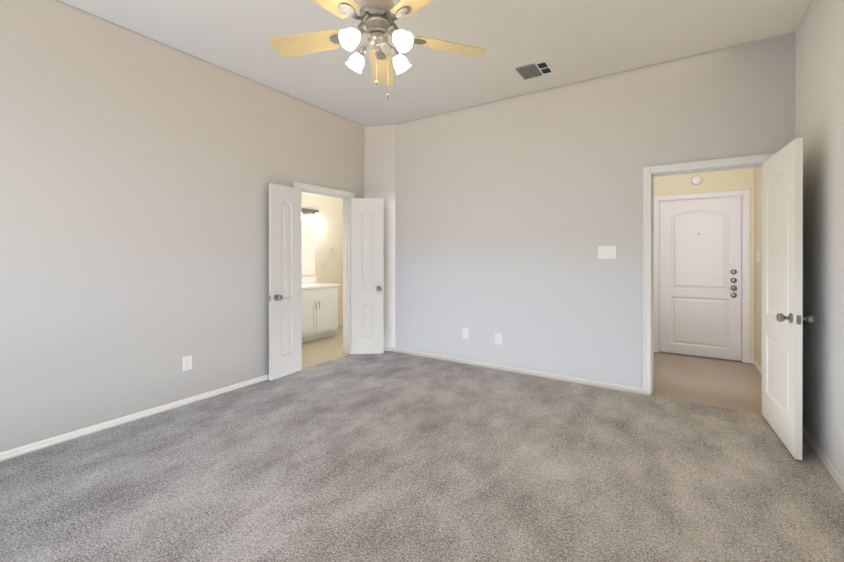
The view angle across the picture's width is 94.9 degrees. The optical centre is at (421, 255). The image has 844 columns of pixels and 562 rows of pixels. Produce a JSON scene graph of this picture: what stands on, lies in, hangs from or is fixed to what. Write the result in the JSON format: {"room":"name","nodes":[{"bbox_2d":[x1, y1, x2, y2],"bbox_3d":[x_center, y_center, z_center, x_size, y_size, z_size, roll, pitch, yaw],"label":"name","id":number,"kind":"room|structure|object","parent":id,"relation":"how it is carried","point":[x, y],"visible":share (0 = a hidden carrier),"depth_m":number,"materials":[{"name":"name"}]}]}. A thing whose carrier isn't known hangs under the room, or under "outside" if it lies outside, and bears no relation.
{"room":"empty bedroom","nodes":[
{"label":"empty bedroom","id":0,"kind":"room"},
{"bbox_2d":[0,0,364,451],"bbox_3d":[-1.451,-0.233,4.441,0.120,3.080,7.570,0,0,33],"label":"wall","id":1,"kind":"structure","parent":0,"point":[139,173],"depth_m":3.04,"materials":[{"name":"paint"}]},
{"bbox_2d":[182,355,191,370],"bbox_3d":[-2.059,0.947,3.400,0.008,0.125,0.080,0,0,33],"label":"outlet","id":2,"kind":"object","parent":1,"relation":"attached to","point":[186,362],"visible":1,"depth_m":3.39,"materials":[{"name":"white plastic"}]},
{"bbox_2d":[269,183,301,380],"bbox_3d":[-1.444,0.275,4.173,0.151,2.035,0.426,0,0,33],"label":"bathroom door","id":3,"kind":"structure","parent":1,"relation":"in","point":[285,280],"depth_m":4.16,"materials":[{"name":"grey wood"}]},
{"bbox_2d":[293,182,354,353],"bbox_3d":[-1.229,0.242,4.780,0.162,2.130,0.980,0,0,33],"label":"door frame","id":4,"kind":"structure","parent":1,"relation":"attached to","point":[345,196],"depth_m":5.11,"materials":[{"name":"white wood"}]},
{"bbox_2d":[351,198,383,353],"bbox_3d":[-0.709,0.274,5.083,0.357,2.035,0.295,0,0,33],"label":"bathroom door","id":5,"kind":"structure","parent":1,"relation":"in","point":[367,275],"depth_m":5.07,"materials":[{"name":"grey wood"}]},
{"bbox_2d":[302,192,342,323],"bbox_3d":[-0.797,-0.234,5.549,0.004,3.080,4.640,0,0,33],"label":"wall","id":6,"kind":"structure","parent":0,"point":[328,229],"depth_m":4.93,"materials":[{"name":"beige paint"}]},
{"bbox_2d":[302,221,314,274],"bbox_3d":[-2.062,-0.115,6.165,0.005,0.880,0.920,0,0,33],"label":"wall mirror","id":7,"kind":"object","parent":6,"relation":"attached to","point":[308,248],"visible":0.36,"depth_m":6.43,"materials":[{"name":"white mirror"}]},
{"bbox_2d":[302,208,320,219],"bbox_3d":[-1.961,-0.677,6.158,0.180,0.176,0.940,0,0,33],"label":"vanity light bar","id":8,"kind":"object","parent":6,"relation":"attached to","point":[312,212],"visible":0.35,"depth_m":6.40,"materials":[{"name":"grey metal"}]},
{"bbox_2d":[302,327,348,368],"bbox_3d":[-1.332,1.338,5.903,1.516,0.056,4.400,0,0,33],"label":"floor","id":9,"kind":"structure","parent":0,"point":[319,351],"depth_m":5.38,"materials":[{"name":"beige tile"}]},
{"bbox_2d":[302,277,339,342],"bbox_3d":[-1.815,0.833,6.004,0.590,0.943,0.944,0,0,33],"label":"vanity cabinet","id":10,"kind":"object","parent":9,"relation":"on","point":[319,310],"visible":0.46,"depth_m":5.95,"materials":[{"name":"white wood"}]},
{"bbox_2d":[365,124,394,346],"bbox_3d":[-0.576,-0.234,5.291,0.410,3.080,0.162,0,0,33],"label":"wall","id":11,"kind":"structure","parent":0,"point":[379,161],"depth_m":5.27,"materials":[{"name":"paint"}]},
{"bbox_2d":[0,347,843,492],"bbox_3d":[-0.230,1.282,2.209,4.375,0.056,4.937,0,0,33],"label":"baseboard","id":12,"kind":"structure","parent":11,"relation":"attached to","point":[99,427],"depth_m":3.32,"materials":[{"name":"white wood"}]},
{"bbox_2d":[0,351,843,561],"bbox_3d":[-0.229,1.340,2.215,4.379,0.060,4.949,0,0,33],"label":"floor carpet","id":13,"kind":"object","parent":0,"point":[386,456],"visible":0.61,"depth_m":2.25,"materials":[{"name":"grey carpet"}]},
{"bbox_2d":[59,0,811,125],"bbox_3d":[-0.275,-1.822,3.666,6.295,0.100,7.570,0,0,33],"label":"ceiling","id":14,"kind":"structure","parent":0,"point":[571,41],"depth_m":3.17,"materials":[{"name":"paint"}]},
{"bbox_2d":[269,0,486,98],"bbox_3d":[-0.272,-1.317,2.111,1.286,0.906,1.227,0,0,33],"label":"ceiling fan","id":15,"kind":"object","parent":14,"relation":"hanging from","point":[377,18],"visible":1,"depth_m":2.18,"materials":[{"name":"beige wood"}]},
{"bbox_2d":[515,60,553,79],"bbox_3d":[1.079,-1.765,3.710,0.290,0.015,0.270,0,0,33],"label":"ceiling vent","id":16,"kind":"object","parent":14,"relation":"in","point":[541,68],"visible":1,"depth_m":3.69,"materials":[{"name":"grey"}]},
{"bbox_2d":[395,32,794,387],"bbox_3d":[1.158,-0.232,4.320,4.375,3.080,0.120,0,0,33],"label":"wall","id":17,"kind":"structure","parent":0,"point":[512,214],"depth_m":4.06,"materials":[{"name":"paint"}]},
{"bbox_2d":[463,328,468,338],"bbox_3d":[0.523,0.941,4.662,0.080,0.125,0.008,0,0,33],"label":"outlet","id":18,"kind":"object","parent":17,"relation":"attached to","point":[465,333],"visible":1,"depth_m":4.65,"materials":[{"name":"white plastic"}]},
{"bbox_2d":[495,333,501,344],"bbox_3d":[0.874,0.958,4.431,0.080,0.125,0.008,0,0,33],"label":"outlet","id":19,"kind":"object","parent":17,"relation":"attached to","point":[498,338],"visible":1,"depth_m":4.43,"materials":[{"name":"white plastic"}]},
{"bbox_2d":[598,246,615,258],"bbox_3d":[1.818,-0.027,3.808,0.163,0.125,0.011,0,0,33],"label":"light switch","id":20,"kind":"object","parent":17,"relation":"attached to","point":[606,252],"visible":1,"depth_m":3.81,"materials":[{"name":"white plastic"}]},
{"bbox_2d":[643,153,775,395],"bbox_3d":[2.510,0.244,3.432,0.950,2.130,0.162,0,0,33],"label":"door frame","id":21,"kind":"structure","parent":17,"relation":"attached to","point":[650,173],"depth_m":3.60,"materials":[{"name":"white wood"}]},
{"bbox_2d":[762,138,814,459],"bbox_3d":[2.604,0.277,2.794,0.183,2.035,0.816,0,0,33],"label":"door leaf","id":22,"kind":"structure","parent":17,"relation":"in","point":[783,318],"depth_m":2.66,"materials":[{"name":"white wood"}]},
{"bbox_2d":[652,352,761,413],"bbox_3d":[2.356,1.339,4.687,2.775,0.056,2.021,0,0,33],"label":"floor","id":23,"kind":"structure","parent":0,"point":[724,384],"depth_m":4.02,"materials":[{"name":"brown wood"}]},
{"bbox_2d":[654,167,761,368],"bbox_3d":[1.811,-0.232,3.966,2.895,3.080,0.004,0,0,33],"label":"wall","id":24,"kind":"structure","parent":0,"point":[734,179],"depth_m":3.29,"materials":[{"name":"beige paint"}]},
{"bbox_2d":[691,175,701,184],"bbox_3d":[3.518,-0.963,4.965,0.120,0.120,0.034,0,0,33],"label":"smoke detector","id":25,"kind":"object","parent":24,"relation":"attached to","point":[696,180],"visible":1,"depth_m":4.96,"materials":[{"name":"white plastic"}]},
{"bbox_2d":[660,196,741,360],"bbox_3d":[3.558,0.287,4.979,0.856,2.020,0.118,0,0,33],"label":"entry door","id":26,"kind":"structure","parent":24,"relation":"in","point":[700,277],"depth_m":4.98,"materials":[{"name":"white wood"}]},
{"bbox_2d":[660,351,741,361],"bbox_3d":[3.574,1.303,5.006,0.860,0.016,0.090,0,0,33],"label":"sill","id":27,"kind":"structure","parent":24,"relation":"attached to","point":[701,356],"depth_m":4.95,"materials":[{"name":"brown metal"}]},
{"bbox_2d":[654,189,749,362],"bbox_3d":[3.576,0.257,5.008,1.000,2.100,0.141,0,0,33],"label":"door frame","id":28,"kind":"structure","parent":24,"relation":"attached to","point":[745,284],"depth_m":4.77,"materials":[{"name":"white wood"}]},
{"bbox_2d":[751,359,761,375],"bbox_3d":[3.507,1.280,3.925,0.015,0.056,1.789,0,0,33],"label":"baseboard","id":29,"kind":"structure","parent":24,"relation":"attached to","point":[756,365],"depth_m":4.47,"materials":[{"name":"white wood"}]},
{"bbox_2d":[795,0,843,478],"bbox_3d":[2.305,-0.229,1.972,0.120,3.080,7.570,0,0,33],"label":"wall","id":30,"kind":"structure","parent":0,"point":[819,80],"depth_m":2.47,"materials":[{"name":"paint"}]}
]}

